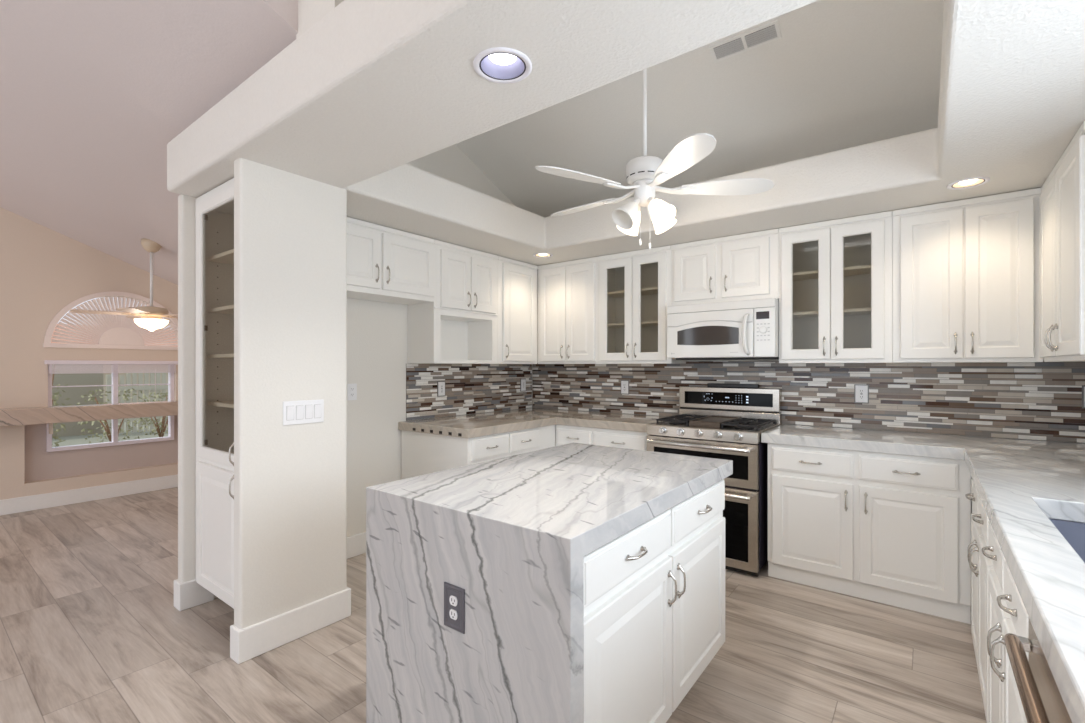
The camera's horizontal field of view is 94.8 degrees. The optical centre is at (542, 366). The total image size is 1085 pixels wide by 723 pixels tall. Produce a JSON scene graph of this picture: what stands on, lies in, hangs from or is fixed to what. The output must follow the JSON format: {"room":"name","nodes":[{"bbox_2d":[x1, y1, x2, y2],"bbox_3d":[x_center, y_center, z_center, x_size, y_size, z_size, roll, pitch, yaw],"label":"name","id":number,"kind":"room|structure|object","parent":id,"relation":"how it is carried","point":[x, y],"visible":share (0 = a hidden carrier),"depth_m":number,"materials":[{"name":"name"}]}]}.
{"room":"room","nodes":[
{"label":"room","id":0,"kind":"room"},
{"bbox_2d":[0,207,177,499],"bbox_3d":[-5.468,-0.788,3.823,0.150,4.250,5.800,0,0,38],"label":"wall","id":1,"kind":"structure","parent":0,"point":[43,270],"depth_m":4.74,"materials":[{"name":"paint"}]},
{"bbox_2d":[0,401,177,433],"bbox_3d":[-4.783,0.508,4.401,0.228,0.258,3.550,0,0,38],"label":"stone ledge","id":2,"kind":"object","parent":1,"relation":"attached to","point":[49,415],"visible":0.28,"depth_m":4.75,"materials":[{"name":"stone"}]},
{"bbox_2d":[0,474,177,515],"bbox_3d":[-5.347,1.267,3.844,0.016,0.140,5.580,0,0,38],"label":"baseboard","id":3,"kind":"structure","parent":1,"relation":"attached to","point":[54,499],"depth_m":4.92,"materials":[{"name":"white paint"}]},
{"bbox_2d":[46,364,173,451],"bbox_3d":[-4.442,0.381,5.182,0.080,0.872,1.015,0,0,38],"label":"window","id":4,"kind":"structure","parent":1,"relation":"attached to","point":[49,448],"depth_m":5.16,"materials":[{"name":"white plastic"}]},
{"bbox_2d":[43,291,177,349],"bbox_3d":[-4.335,-0.475,5.147,0.034,0.587,1.158,0,0,38],"label":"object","id":5,"kind":"object","parent":1,"relation":"attached to","point":[116,331],"visible":0.78,"depth_m":5.06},
{"bbox_2d":[44,360,177,389],"bbox_3d":[-4.354,0.099,5.112,0.045,0.316,1.060,0,0,38],"label":"window blind","id":6,"kind":"object","parent":1,"relation":"attached to","point":[155,367],"visible":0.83,"depth_m":5.10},
{"bbox_2d":[0,0,297,284],"bbox_3d":[-2.463,-1.866,1.546,7.690,2.494,5.850,0,0,38],"label":"ceiling","id":7,"kind":"structure","parent":0,"point":[94,94],"depth_m":2.58,"materials":[{"name":"paint"}]},
{"bbox_2d":[70,239,177,330],"bbox_3d":[-3.531,-0.723,4.490,0.990,0.809,1.033,0,0,38],"label":"ceiling fan","id":8,"kind":"object","parent":7,"relation":"hanging from","point":[147,317],"visible":0.98,"depth_m":4.40,"materials":[{"name":"white metal"}]},
{"bbox_2d":[178,158,346,628],"bbox_3d":[-1.543,0.191,2.725,0.853,2.291,0.529,0,0,38],"label":"wall pillar","id":9,"kind":"structure","parent":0,"point":[290,229],"depth_m":2.45,"materials":[{"name":"paint"}]},
{"bbox_2d":[174,579,213,610],"bbox_3d":[-1.966,1.263,2.817,0.099,0.148,0.168,0,0,38],"label":"baseboard","id":10,"kind":"structure","parent":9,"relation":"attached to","point":[189,594],"depth_m":2.76,"materials":[{"name":"white paint"}]},
{"bbox_2d":[195,178,233,608],"bbox_3d":[-1.563,0.128,2.705,0.699,2.127,0.425,0,0,38],"label":"pantry cabinet","id":11,"kind":"object","parent":9,"relation":"attached to","point":[214,210],"visible":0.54,"depth_m":2.72,"materials":[{"name":"white paint"}]},
{"bbox_2d":[208,249,233,264],"bbox_3d":[-1.537,-0.603,2.739,0.635,0.019,0.311,0,0,38],"label":"shelf","id":12,"kind":"object","parent":11,"relation":"attached to","point":[225,258],"depth_m":2.77,"materials":[{"name":"brown wood"}]},
{"bbox_2d":[208,305,233,314],"bbox_3d":[-1.537,-0.313,2.739,0.635,0.019,0.311,0,0,38],"label":"shelf","id":13,"kind":"object","parent":11,"relation":"attached to","point":[212,310],"depth_m":2.77,"materials":[{"name":"brown wood"}]},
{"bbox_2d":[208,354,233,357],"bbox_3d":[-1.537,-0.058,2.739,0.635,0.019,0.311,0,0,38],"label":"shelf","id":14,"kind":"object","parent":11,"relation":"attached to","point":[209,355],"depth_m":2.70,"materials":[{"name":"brown wood"}]},
{"bbox_2d":[208,400,233,407],"bbox_3d":[-1.537,0.207,2.739,0.635,0.019,0.311,0,0,38],"label":"shelf","id":15,"kind":"object","parent":11,"relation":"attached to","point":[211,403],"depth_m":2.76,"materials":[{"name":"brown wood"}]},
{"bbox_2d":[230,587,350,663],"bbox_3d":[-1.230,1.263,2.484,0.092,0.148,0.557,0,0,38],"label":"baseboard","id":16,"kind":"structure","parent":9,"relation":"attached to","point":[247,643],"depth_m":2.41,"materials":[{"name":"white paint"}]},
{"bbox_2d":[283,399,323,425],"bbox_3d":[-1.186,0.226,2.479,0.011,0.116,0.201,0,0,38],"label":"light switch","id":17,"kind":"object","parent":9,"relation":"attached to","point":[304,411],"visible":1,"depth_m":2.47,"materials":[{"name":"white plastic"}]},
{"bbox_2d":[296,0,343,38],"bbox_3d":[-0.751,-2.005,1.964,0.275,1.636,0.300,0,0,38],"label":"column","id":18,"kind":"structure","parent":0,"point":[310,12],"depth_m":1.86,"materials":[{"name":"paint"}]},
{"bbox_2d":[347,144,524,536],"bbox_3d":[-0.996,-0.788,4.071,0.140,4.250,2.742,0,0,38],"label":"wall","id":19,"kind":"structure","parent":0,"point":[377,332],"depth_m":3.69,"materials":[{"name":"paint"}]},
{"bbox_2d":[347,384,356,399],"bbox_3d":[-1.336,0.179,3.505,0.010,0.116,0.072,0,0,38],"label":"power outlet","id":20,"kind":"object","parent":19,"relation":"attached to","point":[351,388],"visible":1,"depth_m":3.50,"materials":[{"name":"white plastic"}]},
{"bbox_2d":[347,532,365,558],"bbox_3d":[-1.352,1.263,3.480,0.015,0.148,0.870,0,0,38],"label":"baseboard","id":21,"kind":"structure","parent":19,"relation":"attached to","point":[356,544],"depth_m":3.52,"materials":[{"name":"white paint"}]},
{"bbox_2d":[347,217,434,304],"bbox_3d":[-1.196,-0.709,3.396,0.355,0.462,0.951,0,0,38],"label":"upper cabinet","id":22,"kind":"object","parent":19,"relation":"attached to","point":[385,264],"visible":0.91,"depth_m":3.38,"materials":[{"name":"white paint"}]},
{"bbox_2d":[408,240,497,363],"bbox_3d":[-0.696,-0.482,4.047,0.355,0.917,0.690,0,0,38],"label":"upper cabinet","id":23,"kind":"object","parent":19,"relation":"attached to","point":[460,325],"visible":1,"depth_m":3.94,"materials":[{"name":"white paint"}]},
{"bbox_2d":[406,364,531,420],"bbox_3d":[-0.583,0.199,4.484,0.010,0.443,1.550,0,0,38],"label":"tile backsplash","id":24,"kind":"structure","parent":19,"relation":"attached to","point":[469,388],"depth_m":4.36,"materials":[{"name":"tile"}]},
{"bbox_2d":[437,381,444,396],"bbox_3d":[-0.836,0.185,4.136,0.010,0.128,0.084,0,0,38],"label":"power outlet","id":25,"kind":"object","parent":24,"relation":"attached to","point":[440,384],"visible":1,"depth_m":4.13,"materials":[{"name":"white plastic"}]},
{"bbox_2d":[520,379,525,391],"bbox_3d":[-0.191,0.185,4.977,0.010,0.128,0.084,0,0,38],"label":"power outlet","id":26,"kind":"object","parent":24,"relation":"attached to","point":[522,381],"visible":1,"depth_m":4.96,"materials":[{"name":"white plastic"}]},
{"bbox_2d":[497,256,537,363],"bbox_3d":[-0.317,-0.482,4.540,0.355,0.917,0.552,0,0,38],"label":"upper cabinet","id":27,"kind":"object","parent":19,"relation":"attached to","point":[516,280],"visible":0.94,"depth_m":4.40,"materials":[{"name":"white paint"}]},
{"bbox_2d":[0,487,986,722],"bbox_3d":[-2.006,1.397,2.141,7.690,0.120,7.350,0,0,38],"label":"floor","id":28,"kind":"structure","parent":0,"point":[92,630],"depth_m":2.33,"materials":[{"name":"brown wood"}]},
{"bbox_2d":[401,425,554,479],"bbox_3d":[-0.467,0.911,3.992,0.775,0.852,1.012,0,0,38],"label":"base cabinet","id":29,"kind":"object","parent":28,"relation":"on","point":[421,453],"visible":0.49,"depth_m":3.65,"materials":[{"name":"white paint"}]},
{"bbox_2d":[398,408,667,437],"bbox_3d":[0.028,0.453,3.974,1.595,0.062,1.639,0,0,38],"label":"countertop","id":30,"kind":"structure","parent":29,"relation":"on","point":[489,423],"depth_m":3.90,"materials":[{"name":"white stone"}]},
{"bbox_2d":[556,425,646,450],"bbox_3d":[0.613,0.911,4.145,0.850,0.852,0.640,0,0,38],"label":"base cabinet","id":31,"kind":"object","parent":28,"relation":"on","point":[565,434],"visible":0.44,"depth_m":3.90,"materials":[{"name":"white paint"}]},
{"bbox_2d":[584,479,724,722],"bbox_3d":[0.147,0.911,1.989,0.850,0.852,1.187,0,0,38],"label":"base cabinet","id":32,"kind":"object","parent":28,"relation":"on","point":[654,594],"visible":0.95,"depth_m":1.63,"materials":[{"name":"white paint"}]},
{"bbox_2d":[366,443,732,722],"bbox_3d":[0.119,0.879,1.995,0.865,0.915,1.292,0,0,38],"label":"countertop","id":33,"kind":"structure","parent":32,"relation":"on","point":[515,532],"depth_m":1.52,"materials":[{"name":"white stone"}]},
{"bbox_2d":[444,582,464,633],"bbox_3d":[-0.261,0.709,1.468,0.086,0.128,0.007,0,0,38],"label":"power outlet","id":34,"kind":"object","parent":33,"relation":"attached to","point":[454,596],"visible":1,"depth_m":1.46,"materials":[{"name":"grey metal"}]},
{"bbox_2d":[449,595,457,606],"bbox_3d":[-0.261,0.689,1.467,0.033,0.027,0.003,0,0,38],"label":"receptacle","id":35,"kind":"object","parent":34,"relation":"attached to","point":[453,599],"depth_m":1.46,"materials":[{"name":"white plastic"}]},
{"bbox_2d":[449,609,457,619],"bbox_3d":[-0.261,0.729,1.467,0.033,0.027,0.003,0,0,38],"label":"receptacle","id":36,"kind":"object","parent":34,"relation":"attached to","point":[453,613],"depth_m":1.46,"materials":[{"name":"white plastic"}]},
{"bbox_2d":[646,383,781,576],"bbox_3d":[1.231,0.735,3.599,0.757,1.204,0.736,0,0,38],"label":"gas range","id":37,"kind":"object","parent":28,"relation":"on","point":[726,421],"visible":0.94,"depth_m":3.32,"materials":[{"name":"silver metal"}]},
{"bbox_2d":[655,418,779,432],"bbox_3d":[1.259,0.423,3.635,0.757,0.017,0.500,0,0,38],"label":"cooktop","id":38,"kind":"object","parent":37,"relation":"in","point":[768,426],"depth_m":3.47,"materials":[{"name":"silver metal"}]},
{"bbox_2d":[768,443,970,623],"bbox_3d":[1.986,0.911,3.090,0.984,0.852,0.640,0,0,38],"label":"base cabinet","id":39,"kind":"object","parent":28,"relation":"on","point":[890,529],"visible":0.98,"depth_m":2.82,"materials":[{"name":"white paint"}]},
{"bbox_2d":[761,424,1084,722],"bbox_3d":[1.137,0.453,1.508,1.629,0.062,4.198,0,0,38],"label":"countertop","id":40,"kind":"structure","parent":39,"relation":"on","point":[1021,484],"depth_m":1.58,"materials":[{"name":"white stone"}]},
{"bbox_2d":[1050,519,1084,562],"bbox_3d":[1.542,0.583,1.208,0.436,0.196,0.693,0,0,38],"label":"sink","id":41,"kind":"object","parent":40,"relation":"in","point":[1073,532],"visible":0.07,"depth_m":1.55,"materials":[{"name":"metal"}]},
{"bbox_2d":[982,521,1028,722],"bbox_3d":[1.486,0.911,1.176,0.650,0.852,0.852,0,0,38],"label":"base cabinet","id":42,"kind":"object","parent":28,"relation":"on","point":[1007,613],"visible":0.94,"depth_m":1.37,"materials":[{"name":"white paint"}]},
{"bbox_2d":[965,479,1080,722],"bbox_3d":[2.082,0.911,1.953,0.650,0.852,1.105,0,0,38],"label":"base cabinet","id":43,"kind":"object","parent":28,"relation":"on","point":[979,564],"visible":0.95,"depth_m":1.94,"materials":[{"name":"white paint"}]},
{"bbox_2d":[1004,618,1071,722],"bbox_3d":[1.027,0.912,0.606,0.642,0.850,0.598,0,0,38],"label":"dishwasher","id":44,"kind":"object","parent":28,"relation":"on","point":[1042,701],"visible":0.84,"depth_m":0.86,"materials":[{"name":"silver metal"}]},
{"bbox_2d":[167,0,1084,272],"bbox_3d":[0.515,-1.079,2.689,4.060,0.268,3.092,0,0,38],"label":"soffit","id":45,"kind":"structure","parent":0,"point":[373,88],"depth_m":1.92,"materials":[{"name":"paint"}]},
{"bbox_2d":[473,47,531,83],"bbox_3d":[-0.125,-0.992,1.569,0.184,0.106,0.184,0,0,38],"label":"recessed light","id":46,"kind":"object","parent":45,"relation":"attached to","point":[504,64],"visible":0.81,"depth_m":1.59,"materials":[{"name":"white metal"}]},
{"bbox_2d":[533,253,552,257],"bbox_3d":[0.004,-0.992,4.229,0.170,0.106,0.170,0,0,38],"label":"recessed light","id":47,"kind":"object","parent":45,"relation":"attached to","point":[540,255],"visible":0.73,"depth_m":4.24,"materials":[{"name":"beige"}]},
{"bbox_2d":[947,177,989,189],"bbox_3d":[2.191,-0.992,2.570,0.170,0.106,0.170,0,0,38],"label":"recessed light","id":48,"kind":"object","parent":45,"relation":"attached to","point":[975,181],"visible":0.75,"depth_m":2.57,"materials":[{"name":"beige"}]},
{"bbox_2d":[456,0,943,216],"bbox_3d":[0.521,-2.165,2.607,4.250,1.438,3.330,0,0,38],"label":"ceiling","id":49,"kind":"structure","parent":0,"point":[840,74],"depth_m":3.28,"materials":[{"name":"paint"}]},
{"bbox_2d":[535,68,774,248],"bbox_3d":[0.529,-1.353,2.736,1.242,1.448,1.269,0,0,38],"label":"ceiling fan","id":50,"kind":"object","parent":49,"relation":"hanging from","point":[643,173],"visible":1,"depth_m":2.61,"materials":[{"name":"white metal"}]},
{"bbox_2d":[709,20,781,62],"bbox_3d":[1.171,-1.878,2.894,0.380,0.049,0.105,0,0,38],"label":"ceiling vent","id":51,"kind":"object","parent":49,"relation":"in","point":[770,32],"visible":1,"depth_m":2.88,"materials":[{"name":"metal"}]},
{"bbox_2d":[532,273,1074,513],"bbox_3d":[1.529,-0.788,3.959,4.300,4.250,0.158,0,0,38],"label":"wall","id":52,"kind":"structure","parent":0,"point":[537,273],"depth_m":4.04,"materials":[{"name":"paint"}]},
{"bbox_2d":[538,257,596,363],"bbox_3d":[0.287,-0.482,4.583,0.645,0.917,0.350,0,0,38],"label":"upper cabinet","id":53,"kind":"object","parent":52,"relation":"attached to","point":[567,291],"visible":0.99,"depth_m":4.44,"materials":[{"name":"white paint"}]},
{"bbox_2d":[596,245,685,363],"bbox_3d":[0.810,-0.482,4.182,0.672,0.917,0.350,0,0,38],"label":"upper cabinet","id":54,"kind":"object","parent":52,"relation":"attached to","point":[634,287],"visible":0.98,"depth_m":4.12,"materials":[{"name":"white paint"}]},
{"bbox_2d":[608,287,657,297],"bbox_3d":[0.833,-0.628,4.212,0.632,0.019,0.246,0,0,38],"label":"shelf","id":55,"kind":"object","parent":54,"relation":"attached to","point":[651,292],"depth_m":4.23,"materials":[{"name":"white wood"}]},
{"bbox_2d":[608,321,657,327],"bbox_3d":[0.833,-0.358,4.212,0.632,0.019,0.246,0,0,38],"label":"shelf","id":56,"kind":"object","parent":54,"relation":"attached to","point":[644,324],"depth_m":4.24,"materials":[{"name":"white wood"}]},
{"bbox_2d":[671,229,778,305],"bbox_3d":[1.383,-0.702,3.741,0.772,0.477,0.350,0,0,38],"label":"upper cabinet","id":57,"kind":"object","parent":52,"relation":"attached to","point":[741,267],"visible":0.96,"depth_m":3.60,"materials":[{"name":"white paint"}]},
{"bbox_2d":[667,298,778,359],"bbox_3d":[1.353,-0.254,3.699,0.762,0.406,0.449,0,0,38],"label":"microwave","id":58,"kind":"object","parent":57,"relation":"attached to","point":[745,329],"visible":0.99,"depth_m":3.53,"materials":[{"name":"white plastic"}]},
{"bbox_2d":[532,359,1084,442],"bbox_3d":[1.477,0.190,3.892,3.982,0.462,0.010,0,0,38],"label":"tile backsplash","id":59,"kind":"structure","parent":52,"relation":"attached to","point":[1015,400],"depth_m":3.31,"materials":[{"name":"tile"}]},
{"bbox_2d":[621,380,628,394],"bbox_3d":[0.733,0.185,4.450,0.084,0.128,0.010,0,0,38],"label":"power outlet","id":60,"kind":"object","parent":59,"relation":"attached to","point":[624,383],"visible":1,"depth_m":4.45,"materials":[{"name":"white plastic"}]},
{"bbox_2d":[854,384,868,403],"bbox_3d":[2.149,0.185,3.362,0.084,0.128,0.010,0,0,38],"label":"power outlet","id":61,"kind":"object","parent":59,"relation":"attached to","point":[861,391],"visible":1,"depth_m":3.36,"materials":[{"name":"white plastic"}]},
{"bbox_2d":[858,389,863,398],"bbox_3d":[2.147,0.185,3.360,0.034,0.068,0.002,0,0,38],"label":"receptacle","id":62,"kind":"object","parent":61,"relation":"attached to","point":[860,391],"depth_m":3.36,"materials":[{"name":"white plastic"}]},
{"bbox_2d":[1082,385,1084,408],"bbox_3d":[2.993,0.167,2.713,0.084,0.128,0.010,0,0,38],"label":"power outlet","id":63,"kind":"object","parent":59,"relation":"attached to","point":[1083,386],"visible":1,"depth_m":2.74,"materials":[{"name":"white plastic"}]},
{"bbox_2d":[779,211,892,362],"bbox_3d":[1.941,-0.482,3.312,0.634,0.917,0.350,0,0,38],"label":"upper cabinet","id":64,"kind":"object","parent":52,"relation":"attached to","point":[836,276],"visible":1,"depth_m":3.28,"materials":[{"name":"white paint"}]},
{"bbox_2d":[793,265,870,280],"bbox_3d":[1.964,-0.628,3.342,0.594,0.019,0.246,0,0,38],"label":"shelf","id":65,"kind":"object","parent":64,"relation":"attached to","point":[863,271],"depth_m":3.35,"materials":[{"name":"white wood"}]},
{"bbox_2d":[793,308,870,317],"bbox_3d":[1.964,-0.358,3.342,0.594,0.019,0.246,0,0,38],"label":"shelf","id":66,"kind":"object","parent":64,"relation":"attached to","point":[860,312],"depth_m":3.35,"materials":[{"name":"white wood"}]},
{"bbox_2d":[893,188,1042,362],"bbox_3d":[2.451,-0.482,2.920,0.650,0.917,0.350,0,0,38],"label":"upper cabinet","id":67,"kind":"object","parent":52,"relation":"attached to","point":[966,272],"visible":0.95,"depth_m":2.80,"materials":[{"name":"white paint"}]},
{"label":"outside","id":68,"kind":"structure","parent":0,"visible":0},
{"bbox_2d":[52,419,167,446],"bbox_3d":[-16.157,1.612,17.460,33.100,0.150,36.000,0,0,38],"label":"ground","id":69,"kind":"structure","parent":68,"point":[79,439],"depth_m":10.81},
{"bbox_2d":[52,364,71,446],"bbox_3d":[-7.441,0.650,7.405,0.595,1.778,0.592,0,0,10],"label":"shrub","id":70,"kind":"object","parent":69,"relation":"on","point":[60,395],"visible":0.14,"depth_m":7.49,"materials":[{"name":"green plant"}]},
{"bbox_2d":[52,364,102,436],"bbox_3d":[-12.832,0.572,8.083,0.260,1.930,8.780,0,0,38],"label":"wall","id":71,"kind":"structure","parent":69,"relation":"on","point":[71,378],"depth_m":11.12,"materials":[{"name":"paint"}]},
{"bbox_2d":[77,388,149,443],"bbox_3d":[-8.107,0.980,9.423,1.120,1.129,1.154,0,0,-28],"label":"shrub","id":72,"kind":"object","parent":69,"relation":"on","point":[107,430],"visible":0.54,"depth_m":9.38,"materials":[{"name":"green plant"}]},
{"bbox_2d":[51,324,175,403],"bbox_3d":[-13.703,0.037,18.602,3.200,3.000,9.200,0,0,38],"label":"house","id":73,"kind":"structure","parent":69,"relation":"on","point":[104,374],"depth_m":16.64,"materials":[{"name":"beige paint"}]},
{"bbox_2d":[106,373,167,436],"bbox_3d":[-9.097,0.802,11.467,0.100,1.470,1.420,0,0,38],"label":"fence","id":74,"kind":"object","parent":69,"relation":"on","point":[146,388],"visible":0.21,"depth_m":11.35,"materials":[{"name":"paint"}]},
{"bbox_2d":[135,391,167,436],"bbox_3d":[-8.034,1.022,10.538,0.905,1.042,0.935,0,0,38],"label":"shrub","id":75,"kind":"object","parent":69,"relation":"on","point":[162,428],"visible":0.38,"depth_m":10.48,"materials":[{"name":"green plant"}]},
{"bbox_3d":[0.935,-0.788,-0.219,0.150,4.250,7.192,0,0,38],"label":"wall","id":76,"kind":"structure","parent":0,"visible":0},
{"bbox_2d":[1040,121,1084,361],"bbox_3d":[2.455,-0.482,2.182,0.355,0.917,0.900,0,0,38],"label":"upper cabinet","id":77,"kind":"object","parent":76,"relation":"attached to","point":[1062,197],"visible":1,"depth_m":2.14,"materials":[{"name":"white paint"}]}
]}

